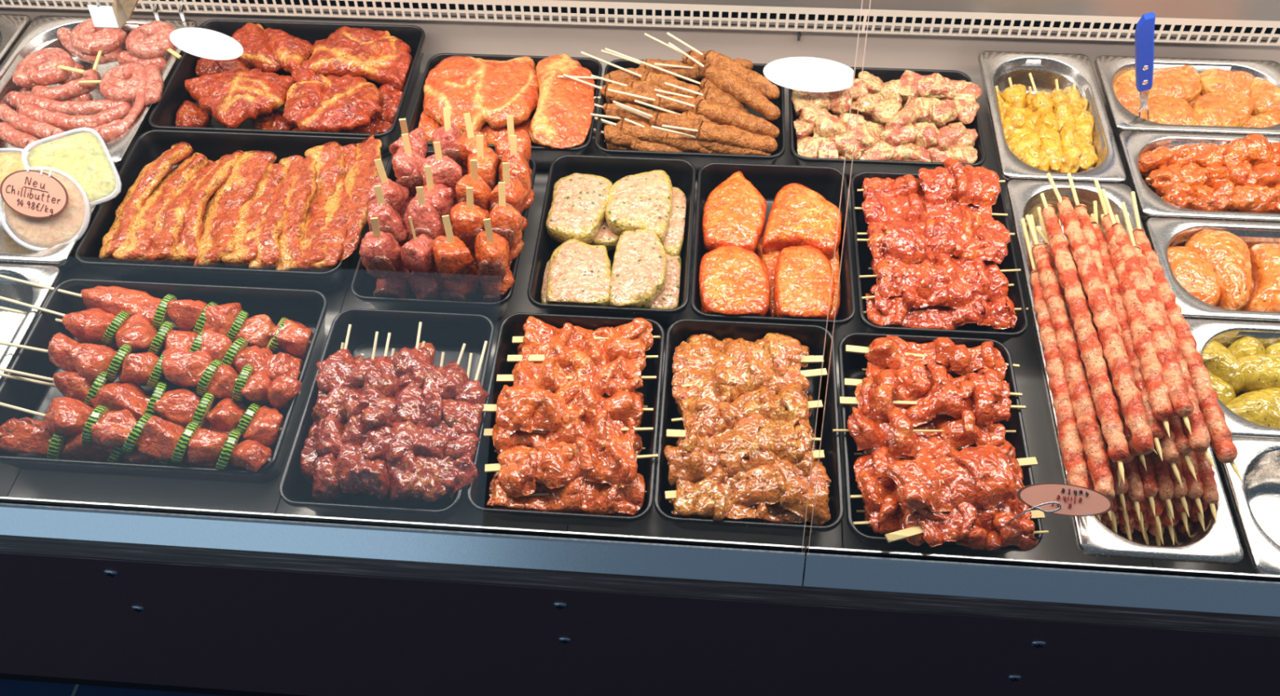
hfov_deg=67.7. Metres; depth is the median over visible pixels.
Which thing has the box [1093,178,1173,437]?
skewer
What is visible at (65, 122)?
sausage
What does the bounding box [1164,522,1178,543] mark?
skewer
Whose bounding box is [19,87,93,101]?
sausage
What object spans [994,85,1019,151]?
skewer
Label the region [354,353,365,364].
skewer
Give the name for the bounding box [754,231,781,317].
steak
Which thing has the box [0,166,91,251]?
tub
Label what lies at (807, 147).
meat chunk
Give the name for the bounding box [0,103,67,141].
sausage
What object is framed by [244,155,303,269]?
slice
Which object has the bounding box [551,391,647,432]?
skewer
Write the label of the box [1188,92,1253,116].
chicken thigh
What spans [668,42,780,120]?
skewer
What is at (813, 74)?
price card
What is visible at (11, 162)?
tub
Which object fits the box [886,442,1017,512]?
skewer
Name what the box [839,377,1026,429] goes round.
skewer
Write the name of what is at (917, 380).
skewer
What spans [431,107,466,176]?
skewer
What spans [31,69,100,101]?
sausage
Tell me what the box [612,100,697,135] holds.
skewer
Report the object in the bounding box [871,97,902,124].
strip
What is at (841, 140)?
strip
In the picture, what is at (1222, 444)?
skewer
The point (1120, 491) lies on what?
skewer
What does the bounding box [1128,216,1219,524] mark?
skewer
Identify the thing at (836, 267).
steak
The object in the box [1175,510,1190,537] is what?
skewer
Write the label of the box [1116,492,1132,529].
skewer
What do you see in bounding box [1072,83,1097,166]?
skewer
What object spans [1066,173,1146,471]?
skewer
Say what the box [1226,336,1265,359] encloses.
chicken breast
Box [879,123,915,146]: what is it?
strip
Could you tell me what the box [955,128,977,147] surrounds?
strip
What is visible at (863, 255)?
tray
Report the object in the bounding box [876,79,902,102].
strip
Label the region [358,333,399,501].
skewer
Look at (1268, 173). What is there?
skewer
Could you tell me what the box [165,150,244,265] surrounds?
slice
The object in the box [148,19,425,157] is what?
tray
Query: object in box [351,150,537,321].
tray
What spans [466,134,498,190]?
skewer
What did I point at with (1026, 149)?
skewer
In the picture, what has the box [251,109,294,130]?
steak
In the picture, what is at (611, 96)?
skewer
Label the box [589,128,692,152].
skewer
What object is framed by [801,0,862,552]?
window
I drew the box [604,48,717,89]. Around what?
skewer
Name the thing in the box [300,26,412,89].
steak
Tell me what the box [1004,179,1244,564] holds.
steel pan
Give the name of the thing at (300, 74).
steak
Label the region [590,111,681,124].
skewer
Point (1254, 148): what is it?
skewer
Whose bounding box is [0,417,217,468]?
skewer
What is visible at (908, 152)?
strip
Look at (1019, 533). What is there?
skewer
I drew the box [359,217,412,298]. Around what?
skewer
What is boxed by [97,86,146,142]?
sausage
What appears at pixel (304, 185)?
slice
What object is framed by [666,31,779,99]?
skewer
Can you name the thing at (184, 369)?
skewer
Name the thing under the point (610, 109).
skewer
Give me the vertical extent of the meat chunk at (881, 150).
0.030 m
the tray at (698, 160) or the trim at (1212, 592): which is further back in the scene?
the tray at (698, 160)
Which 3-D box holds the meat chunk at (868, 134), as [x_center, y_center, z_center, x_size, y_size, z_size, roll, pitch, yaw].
[0.320,-0.294,1.326,0.059,0.034,0.043,-20,57,-13]
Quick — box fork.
[1134,12,1155,119]
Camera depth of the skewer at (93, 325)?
1.13 m
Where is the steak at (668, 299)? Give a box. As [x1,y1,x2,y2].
[647,253,680,309]
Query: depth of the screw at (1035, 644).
1.03 m
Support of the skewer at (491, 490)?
in the tray at (477, 492)
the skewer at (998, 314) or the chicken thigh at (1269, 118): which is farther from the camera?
the chicken thigh at (1269, 118)
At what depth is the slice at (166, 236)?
1.24 m
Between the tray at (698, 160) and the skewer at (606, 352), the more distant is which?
the tray at (698, 160)
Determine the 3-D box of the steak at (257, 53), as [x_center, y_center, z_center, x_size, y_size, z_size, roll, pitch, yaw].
[-0.595,-0.461,1.468,0.061,0.029,0.120,-27,59,-17]
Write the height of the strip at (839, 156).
0.035 m
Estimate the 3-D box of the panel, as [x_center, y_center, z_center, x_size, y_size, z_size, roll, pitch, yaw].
[-0.127,0.435,1.313,3.200,0.715,0.053,3,55,3]
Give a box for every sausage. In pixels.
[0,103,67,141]
[0,121,43,151]
[6,90,133,115]
[16,102,131,132]
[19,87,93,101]
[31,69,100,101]
[57,26,122,64]
[85,119,122,142]
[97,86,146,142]
[116,50,167,71]
[143,63,164,105]
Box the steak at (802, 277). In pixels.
[773,245,834,319]
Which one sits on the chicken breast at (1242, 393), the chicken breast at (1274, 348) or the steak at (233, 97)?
the chicken breast at (1274, 348)
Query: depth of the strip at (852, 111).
1.37 m
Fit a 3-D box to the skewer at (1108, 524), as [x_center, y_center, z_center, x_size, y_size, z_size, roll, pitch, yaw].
[0.524,0.019,1.143,0.020,0.022,0.463,3,55,3]
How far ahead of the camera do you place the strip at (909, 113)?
1.31 m
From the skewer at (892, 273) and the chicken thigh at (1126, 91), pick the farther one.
the chicken thigh at (1126, 91)
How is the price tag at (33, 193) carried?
on the tub at (44, 233)
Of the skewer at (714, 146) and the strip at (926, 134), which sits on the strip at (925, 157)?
the strip at (926, 134)
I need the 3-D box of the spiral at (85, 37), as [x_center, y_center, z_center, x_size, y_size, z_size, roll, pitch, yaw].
[-0.828,-0.473,1.465,0.075,0.029,0.115,-36,62,-22]
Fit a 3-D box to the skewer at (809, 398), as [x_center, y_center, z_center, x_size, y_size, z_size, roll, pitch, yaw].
[0.124,0.061,1.106,0.166,0.034,0.056,-1,55,1]
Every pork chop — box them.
[417,110,441,142]
[422,55,539,132]
[480,117,531,144]
[528,130,584,146]
[529,80,584,147]
[530,53,595,149]
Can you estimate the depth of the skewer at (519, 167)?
1.21 m
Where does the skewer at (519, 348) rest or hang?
in the tray at (477, 492)
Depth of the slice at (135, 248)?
1.26 m
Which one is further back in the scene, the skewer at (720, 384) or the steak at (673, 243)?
the steak at (673, 243)
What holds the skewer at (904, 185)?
on the skewer
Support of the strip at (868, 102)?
on the strip at (886, 109)
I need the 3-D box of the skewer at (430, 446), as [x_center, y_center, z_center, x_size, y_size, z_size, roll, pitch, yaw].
[-0.224,0.086,1.052,0.054,0.055,0.173,3,55,3]
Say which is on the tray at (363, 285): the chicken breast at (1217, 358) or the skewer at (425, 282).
the skewer at (425, 282)
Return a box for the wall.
[0,0,1279,74]
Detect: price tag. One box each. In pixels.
[0,169,68,218]
[995,483,1113,532]
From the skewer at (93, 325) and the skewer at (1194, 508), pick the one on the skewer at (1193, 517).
the skewer at (1194, 508)
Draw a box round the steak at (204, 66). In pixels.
[195,57,252,76]
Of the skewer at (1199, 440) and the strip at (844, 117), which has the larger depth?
the strip at (844, 117)
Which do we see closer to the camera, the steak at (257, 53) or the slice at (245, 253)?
the slice at (245, 253)
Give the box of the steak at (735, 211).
[702,171,766,252]
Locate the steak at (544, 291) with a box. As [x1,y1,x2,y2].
[541,259,550,303]
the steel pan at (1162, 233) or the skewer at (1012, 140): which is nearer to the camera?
the steel pan at (1162, 233)
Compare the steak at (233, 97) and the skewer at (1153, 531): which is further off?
the steak at (233, 97)
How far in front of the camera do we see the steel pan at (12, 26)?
1.50 m
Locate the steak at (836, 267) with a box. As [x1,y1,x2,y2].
[828,248,840,319]
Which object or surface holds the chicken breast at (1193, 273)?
in the steel pan at (1162, 233)
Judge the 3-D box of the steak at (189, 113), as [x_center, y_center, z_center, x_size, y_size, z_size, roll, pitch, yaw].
[-0.664,-0.348,1.424,0.048,0.027,0.056,3,55,3]
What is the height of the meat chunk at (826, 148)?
0.030 m
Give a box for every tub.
[0,147,30,214]
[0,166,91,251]
[21,127,121,207]
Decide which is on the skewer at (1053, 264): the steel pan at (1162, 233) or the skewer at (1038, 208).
the skewer at (1038, 208)
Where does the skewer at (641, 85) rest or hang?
on the skewer at (659, 80)
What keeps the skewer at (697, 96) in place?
on the skewer at (673, 106)
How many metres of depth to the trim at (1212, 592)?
0.96 m
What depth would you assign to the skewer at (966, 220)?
1.20 m
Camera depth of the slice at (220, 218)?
1.27 m
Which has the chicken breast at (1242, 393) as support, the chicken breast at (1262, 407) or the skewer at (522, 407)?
the chicken breast at (1262, 407)
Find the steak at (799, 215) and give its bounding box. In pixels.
[761,182,841,259]
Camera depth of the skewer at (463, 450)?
1.04 m
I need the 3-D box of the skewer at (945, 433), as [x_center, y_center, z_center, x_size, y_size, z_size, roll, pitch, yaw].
[0.312,0.090,1.041,0.203,0.042,0.064,-2,55,0]
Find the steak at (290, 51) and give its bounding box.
[262,27,312,73]
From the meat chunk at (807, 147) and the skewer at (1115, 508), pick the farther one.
the meat chunk at (807, 147)
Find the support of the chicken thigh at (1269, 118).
in the steel pan at (1108, 68)
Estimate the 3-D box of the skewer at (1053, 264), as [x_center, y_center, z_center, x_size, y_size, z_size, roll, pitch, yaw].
[0.498,0.000,1.097,0.021,0.022,0.429,2,55,3]
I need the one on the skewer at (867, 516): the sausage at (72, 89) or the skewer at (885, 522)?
the skewer at (885, 522)
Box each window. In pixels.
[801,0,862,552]
[808,0,871,553]
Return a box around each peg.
[153,0,159,20]
[178,0,184,21]
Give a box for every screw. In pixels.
[103,570,119,577]
[131,606,146,613]
[552,602,568,610]
[557,637,571,644]
[1006,675,1022,682]
[1029,641,1046,648]
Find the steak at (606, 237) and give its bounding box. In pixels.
[589,221,619,250]
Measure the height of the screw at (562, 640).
0.017 m
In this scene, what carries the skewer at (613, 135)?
on the skewer at (645, 145)
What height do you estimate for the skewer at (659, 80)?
0.039 m
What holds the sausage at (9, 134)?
in the steel pan at (41, 33)
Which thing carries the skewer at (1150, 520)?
on the skewer at (1146, 525)
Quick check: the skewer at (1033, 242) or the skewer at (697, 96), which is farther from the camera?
the skewer at (697, 96)
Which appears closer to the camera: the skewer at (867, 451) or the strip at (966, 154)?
the skewer at (867, 451)
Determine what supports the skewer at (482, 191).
on the tray at (363, 285)
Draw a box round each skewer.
[0,274,313,358]
[0,296,303,381]
[0,306,235,370]
[0,332,302,409]
[0,367,283,447]
[0,373,230,435]
[0,396,272,472]
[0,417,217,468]
[300,342,344,485]
[311,324,356,502]
[334,331,380,496]
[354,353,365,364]
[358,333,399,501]
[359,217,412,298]
[365,348,395,498]
[366,158,409,222]
[367,185,409,247]
[383,321,433,501]
[389,118,427,158]
[391,133,425,205]
[400,216,443,300]
[403,351,449,502]
[404,186,445,266]
[405,341,435,504]
[413,165,454,235]
[420,141,462,204]
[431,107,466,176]
[431,214,480,301]
[432,343,469,497]
[443,341,489,500]
[449,186,489,270]
[454,353,472,495]
[455,159,492,212]
[456,112,488,174]
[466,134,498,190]
[475,217,515,302]
[475,380,653,435]
[483,406,653,455]
[484,435,657,497]
[486,473,646,515]
[488,162,528,231]
[488,182,524,269]
[488,471,626,515]
[494,115,531,170]
[494,431,644,460]
[496,351,656,396]
[498,134,533,214]
[506,333,657,373]
[511,315,660,351]
[516,343,524,355]
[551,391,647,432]
[557,66,653,84]
[563,73,659,107]
[580,51,701,95]
[586,134,632,150]
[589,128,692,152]
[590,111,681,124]
[591,74,666,94]
[592,115,671,143]
[593,85,623,103]
[593,123,644,147]
[594,102,656,123]
[595,79,640,88]
[600,49,698,81]
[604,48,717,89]
[607,88,699,112]
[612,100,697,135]
[614,103,649,119]
[624,118,717,153]
[634,99,720,124]
[644,32,704,65]
[651,125,770,155]
[654,57,753,79]
[654,88,750,113]
[656,93,779,138]
[662,120,777,153]
[663,431,824,485]
[664,82,745,109]
[665,459,831,524]
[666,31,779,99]
[666,413,820,463]
[666,497,829,525]
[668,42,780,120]
[671,333,823,377]
[671,355,826,407]
[671,383,822,439]
[675,390,812,417]
[675,433,823,460]
[685,333,809,367]
[832,406,1016,459]
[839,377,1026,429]
[844,361,1022,407]
[845,334,1019,381]
[850,470,1024,518]
[853,440,1037,490]
[853,443,1004,456]
[853,493,1044,546]
[854,186,1007,224]
[856,498,871,527]
[857,166,944,199]
[857,207,1014,248]
[857,219,1008,264]
[858,253,1021,300]
[862,262,1013,316]
[862,360,981,378]
[863,293,1028,329]
[868,257,877,279]
[884,502,993,547]
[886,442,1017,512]
[917,156,1004,208]
[954,511,1048,551]
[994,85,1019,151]
[1000,76,1041,168]
[1021,217,1089,526]
[1025,86,1051,171]
[1025,214,1115,517]
[1027,72,1062,172]
[1028,226,1102,519]
[1029,214,1101,521]
[1035,226,1134,486]
[1036,206,1106,452]
[1037,212,1114,519]
[1039,220,1119,533]
[1040,192,1130,484]
[1046,173,1157,454]
[1050,79,1081,173]
[1058,218,1134,540]
[1062,85,1092,171]
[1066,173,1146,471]
[1066,237,1149,545]
[1068,240,1144,520]
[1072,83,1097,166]
[1090,200,1164,461]
[1090,213,1174,519]
[1090,218,1175,526]
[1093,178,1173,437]
[1100,213,1189,517]
[1100,515,1106,525]
[1101,189,1194,435]
[1105,441,1128,514]
[1106,519,1119,531]
[1111,493,1118,531]
[1115,214,1204,518]
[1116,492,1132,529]
[1120,202,1216,471]
[1120,520,1135,541]
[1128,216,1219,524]
[1130,191,1242,482]
[1130,497,1148,531]
[1132,510,1146,540]
[1136,453,1158,516]
[1138,133,1279,172]
[1140,168,1159,176]
[1144,160,1279,196]
[1145,514,1163,544]
[1146,493,1163,536]
[1148,523,1164,546]
[1155,420,1182,486]
[1161,181,1279,213]
[1161,506,1179,545]
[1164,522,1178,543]
[1168,410,1196,480]
[1173,495,1191,532]
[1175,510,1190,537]
[1177,517,1191,533]
[1189,510,1198,522]
[1190,497,1207,532]
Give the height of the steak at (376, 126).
0.024 m
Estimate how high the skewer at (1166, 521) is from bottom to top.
0.022 m
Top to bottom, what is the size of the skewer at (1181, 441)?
0.048 m
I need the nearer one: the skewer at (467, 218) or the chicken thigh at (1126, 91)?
the skewer at (467, 218)
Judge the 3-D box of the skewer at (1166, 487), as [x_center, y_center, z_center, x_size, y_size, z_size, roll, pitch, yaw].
[0.561,0.001,1.095,0.020,0.023,0.423,3,55,4]
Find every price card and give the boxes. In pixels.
[169,27,243,71]
[763,57,853,96]
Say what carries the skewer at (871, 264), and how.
in the tray at (863, 255)
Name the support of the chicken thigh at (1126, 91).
in the steel pan at (1108, 68)
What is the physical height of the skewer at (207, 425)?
0.072 m
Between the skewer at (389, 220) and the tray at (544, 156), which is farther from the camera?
the tray at (544, 156)
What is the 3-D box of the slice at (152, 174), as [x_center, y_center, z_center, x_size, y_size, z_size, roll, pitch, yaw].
[-0.671,-0.203,1.283,0.060,0.042,0.210,9,55,8]
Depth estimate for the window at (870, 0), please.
0.85 m
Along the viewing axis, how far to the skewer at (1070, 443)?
1.03 m
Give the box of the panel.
[0,551,1279,695]
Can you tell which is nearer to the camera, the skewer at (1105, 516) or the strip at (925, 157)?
the skewer at (1105, 516)
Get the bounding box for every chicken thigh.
[1112,69,1152,118]
[1143,95,1199,125]
[1151,65,1201,102]
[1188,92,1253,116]
[1191,90,1254,126]
[1198,68,1254,94]
[1243,111,1279,127]
[1248,76,1279,115]
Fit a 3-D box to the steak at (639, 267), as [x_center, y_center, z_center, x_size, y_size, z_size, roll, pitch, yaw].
[-0.001,-0.098,1.194,0.072,0.032,0.131,3,55,3]
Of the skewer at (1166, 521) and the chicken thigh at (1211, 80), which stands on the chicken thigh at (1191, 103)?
the chicken thigh at (1211, 80)
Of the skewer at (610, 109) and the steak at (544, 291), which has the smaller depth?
the steak at (544, 291)
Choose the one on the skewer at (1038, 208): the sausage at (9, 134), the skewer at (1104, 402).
the skewer at (1104, 402)
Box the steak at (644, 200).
[604,169,672,244]
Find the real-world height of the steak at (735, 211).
0.035 m
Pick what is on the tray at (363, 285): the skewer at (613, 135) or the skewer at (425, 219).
the skewer at (425, 219)
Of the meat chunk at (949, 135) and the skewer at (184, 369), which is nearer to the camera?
the skewer at (184, 369)
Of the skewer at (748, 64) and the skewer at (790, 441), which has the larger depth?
the skewer at (748, 64)
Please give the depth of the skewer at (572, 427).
1.04 m
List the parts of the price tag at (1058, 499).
wire stem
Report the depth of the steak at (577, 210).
1.24 m
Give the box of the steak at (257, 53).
[231,22,282,72]
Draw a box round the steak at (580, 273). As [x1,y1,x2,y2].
[546,239,611,306]
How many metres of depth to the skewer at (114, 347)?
1.17 m
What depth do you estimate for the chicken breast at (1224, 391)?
1.08 m
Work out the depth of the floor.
1.65 m
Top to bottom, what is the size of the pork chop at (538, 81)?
0.026 m
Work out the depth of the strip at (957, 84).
1.35 m
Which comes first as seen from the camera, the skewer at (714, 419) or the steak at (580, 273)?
the skewer at (714, 419)
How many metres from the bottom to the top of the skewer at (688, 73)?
0.038 m
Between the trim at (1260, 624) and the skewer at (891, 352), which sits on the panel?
the trim at (1260, 624)
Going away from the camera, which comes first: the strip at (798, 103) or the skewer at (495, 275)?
the skewer at (495, 275)
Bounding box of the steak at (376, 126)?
[291,115,392,133]
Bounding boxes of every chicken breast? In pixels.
[1168,246,1221,306]
[1184,229,1252,310]
[1202,340,1244,394]
[1208,370,1235,405]
[1216,276,1253,311]
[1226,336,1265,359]
[1226,387,1279,428]
[1235,354,1279,392]
[1235,391,1245,397]
[1243,243,1279,312]
[1264,342,1279,354]
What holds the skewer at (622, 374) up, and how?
on the skewer at (640, 394)
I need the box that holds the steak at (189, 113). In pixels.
[175,100,212,127]
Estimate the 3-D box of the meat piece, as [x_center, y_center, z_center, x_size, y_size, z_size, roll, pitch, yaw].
[0.116,-0.081,1.180,0.087,0.034,0.114,0,55,2]
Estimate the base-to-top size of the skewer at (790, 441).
0.032 m
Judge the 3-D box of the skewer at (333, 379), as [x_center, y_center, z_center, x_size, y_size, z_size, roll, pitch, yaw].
[-0.343,0.071,1.073,0.054,0.054,0.208,-2,55,0]
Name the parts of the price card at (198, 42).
wire stem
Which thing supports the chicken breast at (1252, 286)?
in the steel pan at (1162, 233)
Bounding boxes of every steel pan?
[0,13,31,65]
[0,14,197,174]
[0,172,115,271]
[0,263,62,386]
[977,50,1126,183]
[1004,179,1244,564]
[1093,55,1279,137]
[1117,130,1279,222]
[1144,217,1279,323]
[1184,318,1279,439]
[1219,436,1279,575]
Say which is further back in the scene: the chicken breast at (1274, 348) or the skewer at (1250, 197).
the skewer at (1250, 197)
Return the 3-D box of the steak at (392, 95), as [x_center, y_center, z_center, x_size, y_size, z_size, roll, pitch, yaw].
[-0.373,-0.382,1.428,0.048,0.028,0.119,3,55,3]
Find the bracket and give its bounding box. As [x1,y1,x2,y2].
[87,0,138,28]
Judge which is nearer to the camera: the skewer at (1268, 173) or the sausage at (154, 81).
the skewer at (1268, 173)
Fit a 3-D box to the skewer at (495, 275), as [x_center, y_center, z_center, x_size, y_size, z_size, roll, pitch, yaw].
[-0.178,-0.101,1.160,0.045,0.133,0.056,-10,55,-5]
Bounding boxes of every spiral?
[13,47,84,87]
[69,17,127,70]
[78,62,146,102]
[124,20,182,58]
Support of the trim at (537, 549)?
attached to the panel
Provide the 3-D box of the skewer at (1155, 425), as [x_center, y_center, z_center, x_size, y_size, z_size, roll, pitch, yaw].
[0.550,-0.033,1.089,0.024,0.054,0.391,5,55,5]
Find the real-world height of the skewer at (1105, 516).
0.023 m
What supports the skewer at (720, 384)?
on the skewer at (809, 398)
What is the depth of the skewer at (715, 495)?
1.00 m
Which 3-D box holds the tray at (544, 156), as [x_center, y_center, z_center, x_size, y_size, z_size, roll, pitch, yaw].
[-0.193,-0.343,1.401,0.264,0.060,0.198,3,55,3]
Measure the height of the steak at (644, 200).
0.034 m
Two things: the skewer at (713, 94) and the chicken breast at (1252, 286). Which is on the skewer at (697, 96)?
the skewer at (713, 94)
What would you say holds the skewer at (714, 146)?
on the skewer at (682, 143)
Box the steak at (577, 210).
[546,173,613,244]
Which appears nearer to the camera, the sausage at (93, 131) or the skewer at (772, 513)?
the skewer at (772, 513)
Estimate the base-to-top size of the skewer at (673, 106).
0.040 m
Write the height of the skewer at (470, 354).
0.048 m
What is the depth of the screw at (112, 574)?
1.06 m
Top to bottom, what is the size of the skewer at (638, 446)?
0.031 m
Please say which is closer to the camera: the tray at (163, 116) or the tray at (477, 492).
the tray at (477, 492)
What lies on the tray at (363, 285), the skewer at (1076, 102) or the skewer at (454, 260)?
the skewer at (454, 260)
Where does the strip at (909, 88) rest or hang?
on the strip
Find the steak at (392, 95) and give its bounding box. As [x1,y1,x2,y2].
[378,69,410,123]
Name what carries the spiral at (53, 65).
in the steel pan at (41, 33)
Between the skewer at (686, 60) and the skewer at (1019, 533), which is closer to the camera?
the skewer at (1019, 533)
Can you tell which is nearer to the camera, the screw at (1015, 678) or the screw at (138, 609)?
the screw at (1015, 678)
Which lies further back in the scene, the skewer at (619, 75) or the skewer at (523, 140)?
the skewer at (619, 75)
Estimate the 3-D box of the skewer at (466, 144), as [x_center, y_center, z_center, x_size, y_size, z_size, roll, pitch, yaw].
[-0.220,-0.245,1.264,0.051,0.136,0.048,1,55,2]
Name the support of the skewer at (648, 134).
on the skewer
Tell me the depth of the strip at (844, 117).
1.33 m
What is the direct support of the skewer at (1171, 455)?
on the skewer at (1155, 425)
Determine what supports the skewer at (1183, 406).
on the skewer at (1151, 370)
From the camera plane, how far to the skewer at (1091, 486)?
1.02 m
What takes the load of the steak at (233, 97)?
in the tray at (163, 116)
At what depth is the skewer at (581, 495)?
1.01 m
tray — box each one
[0,279,328,484]
[75,129,381,293]
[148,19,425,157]
[279,308,495,521]
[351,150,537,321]
[407,53,602,170]
[466,312,665,528]
[527,154,696,328]
[594,58,785,177]
[653,319,844,537]
[690,162,855,333]
[788,66,986,183]
[837,333,1043,555]
[849,171,1028,343]
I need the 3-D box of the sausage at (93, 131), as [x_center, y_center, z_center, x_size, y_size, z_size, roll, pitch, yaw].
[-0.772,-0.315,1.380,0.059,0.024,0.024,-37,62,-22]
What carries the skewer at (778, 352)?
on the skewer at (720, 384)
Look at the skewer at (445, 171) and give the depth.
1.20 m
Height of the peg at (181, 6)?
0.025 m
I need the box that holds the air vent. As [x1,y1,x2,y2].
[0,0,1279,45]
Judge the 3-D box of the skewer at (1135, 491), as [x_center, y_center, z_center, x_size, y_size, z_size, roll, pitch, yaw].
[0.528,0.001,1.095,0.022,0.022,0.427,3,55,3]
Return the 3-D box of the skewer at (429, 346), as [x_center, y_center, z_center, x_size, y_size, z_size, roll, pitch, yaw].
[-0.258,0.081,1.091,0.041,0.055,0.196,-3,55,-1]
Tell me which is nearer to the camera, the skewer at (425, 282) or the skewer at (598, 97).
the skewer at (425, 282)
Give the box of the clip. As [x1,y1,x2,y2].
[796,31,801,40]
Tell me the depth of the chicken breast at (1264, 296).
1.17 m
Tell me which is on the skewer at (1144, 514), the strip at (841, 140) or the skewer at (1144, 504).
the skewer at (1144, 504)
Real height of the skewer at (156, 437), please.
0.053 m
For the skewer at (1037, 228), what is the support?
on the skewer at (1120, 491)
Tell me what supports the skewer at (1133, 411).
on the skewer at (1081, 210)
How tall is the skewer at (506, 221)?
0.136 m
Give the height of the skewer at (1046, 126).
0.044 m
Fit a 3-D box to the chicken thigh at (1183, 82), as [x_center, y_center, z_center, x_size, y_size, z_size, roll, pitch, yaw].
[0.777,-0.380,1.385,0.086,0.031,0.071,3,55,3]
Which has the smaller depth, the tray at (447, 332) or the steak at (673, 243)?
the tray at (447, 332)
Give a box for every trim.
[0,497,804,586]
[0,535,1279,636]
[802,546,1279,617]
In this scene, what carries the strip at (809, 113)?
on the strip
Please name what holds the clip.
attached to the wall
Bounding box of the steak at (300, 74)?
[291,64,315,83]
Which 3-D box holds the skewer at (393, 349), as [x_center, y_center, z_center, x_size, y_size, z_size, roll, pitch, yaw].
[-0.296,0.085,1.089,0.044,0.057,0.178,0,55,2]
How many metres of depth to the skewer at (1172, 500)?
1.00 m
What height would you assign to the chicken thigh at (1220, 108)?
0.029 m
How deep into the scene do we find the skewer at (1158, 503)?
0.99 m
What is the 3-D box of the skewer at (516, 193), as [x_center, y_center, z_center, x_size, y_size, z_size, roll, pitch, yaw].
[-0.167,-0.174,1.211,0.048,0.132,0.053,3,55,3]
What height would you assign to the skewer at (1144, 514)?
0.023 m
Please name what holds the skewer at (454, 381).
on the skewer at (470, 354)
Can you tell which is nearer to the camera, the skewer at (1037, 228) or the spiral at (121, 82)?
the skewer at (1037, 228)
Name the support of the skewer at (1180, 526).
in the steel pan at (1220, 543)
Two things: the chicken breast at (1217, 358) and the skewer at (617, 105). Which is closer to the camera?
the chicken breast at (1217, 358)
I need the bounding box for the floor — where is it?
[0,679,224,695]
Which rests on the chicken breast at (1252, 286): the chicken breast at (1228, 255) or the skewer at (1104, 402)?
the chicken breast at (1228, 255)
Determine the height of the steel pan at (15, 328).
0.058 m
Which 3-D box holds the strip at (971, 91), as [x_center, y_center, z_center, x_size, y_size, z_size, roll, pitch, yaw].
[0.462,-0.355,1.360,0.046,0.038,0.062,3,55,3]
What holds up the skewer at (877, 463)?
on the skewer at (867, 451)
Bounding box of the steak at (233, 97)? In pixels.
[184,67,294,128]
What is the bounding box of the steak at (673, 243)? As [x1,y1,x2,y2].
[662,186,686,256]
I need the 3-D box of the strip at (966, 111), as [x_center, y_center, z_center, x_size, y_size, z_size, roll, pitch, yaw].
[0.453,-0.332,1.341,0.044,0.028,0.049,3,55,3]
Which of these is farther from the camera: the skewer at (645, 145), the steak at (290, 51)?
the steak at (290, 51)
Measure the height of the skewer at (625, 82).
0.040 m
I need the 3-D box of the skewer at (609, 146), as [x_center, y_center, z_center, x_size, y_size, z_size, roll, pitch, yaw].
[-0.053,-0.300,1.363,0.142,0.039,0.030,3,55,3]
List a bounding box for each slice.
[98,142,193,262]
[112,152,208,263]
[143,160,217,264]
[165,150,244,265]
[193,151,276,266]
[222,163,289,266]
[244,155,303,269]
[274,155,318,271]
[288,141,346,271]
[309,143,358,272]
[334,133,382,267]
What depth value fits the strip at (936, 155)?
1.30 m
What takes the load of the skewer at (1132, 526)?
in the steel pan at (1220, 543)
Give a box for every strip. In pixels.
[791,89,808,116]
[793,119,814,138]
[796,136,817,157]
[798,105,830,124]
[800,92,830,111]
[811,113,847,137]
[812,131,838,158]
[826,88,851,114]
[827,129,864,159]
[831,109,858,118]
[838,154,846,159]
[839,112,867,130]
[848,78,868,102]
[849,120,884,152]
[851,93,884,115]
[857,71,883,93]
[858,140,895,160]
[859,112,885,125]
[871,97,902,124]
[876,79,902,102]
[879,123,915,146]
[884,100,922,130]
[889,142,921,161]
[897,70,922,102]
[902,97,949,122]
[911,121,939,148]
[914,143,931,162]
[916,72,955,98]
[927,144,959,162]
[928,98,957,126]
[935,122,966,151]
[936,120,959,128]
[939,80,966,99]
[950,146,977,163]
[951,98,979,124]
[953,81,982,102]
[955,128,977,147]
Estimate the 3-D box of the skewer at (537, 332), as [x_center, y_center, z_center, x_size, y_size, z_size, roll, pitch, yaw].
[-0.064,-0.011,1.136,0.178,0.031,0.053,3,55,3]
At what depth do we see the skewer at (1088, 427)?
1.03 m
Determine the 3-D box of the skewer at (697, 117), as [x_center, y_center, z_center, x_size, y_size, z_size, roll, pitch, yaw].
[0.069,-0.324,1.337,0.157,0.038,0.028,7,55,6]
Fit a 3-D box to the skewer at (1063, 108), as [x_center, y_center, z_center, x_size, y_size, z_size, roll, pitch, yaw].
[0.593,-0.304,1.327,0.040,0.044,0.168,6,55,5]
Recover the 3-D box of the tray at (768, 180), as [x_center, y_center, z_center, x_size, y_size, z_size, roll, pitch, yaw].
[0.169,-0.124,1.239,0.198,0.060,0.264,3,55,3]
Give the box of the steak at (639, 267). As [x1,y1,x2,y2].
[609,228,666,308]
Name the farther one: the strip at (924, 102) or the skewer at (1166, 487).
the strip at (924, 102)
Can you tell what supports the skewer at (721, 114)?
on the skewer at (658, 119)
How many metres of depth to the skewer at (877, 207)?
1.22 m
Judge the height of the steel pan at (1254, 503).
0.058 m
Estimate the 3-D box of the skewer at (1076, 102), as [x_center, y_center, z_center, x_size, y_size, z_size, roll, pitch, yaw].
[0.612,-0.312,1.343,0.037,0.044,0.158,6,55,6]
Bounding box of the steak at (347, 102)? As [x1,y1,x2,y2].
[282,74,382,132]

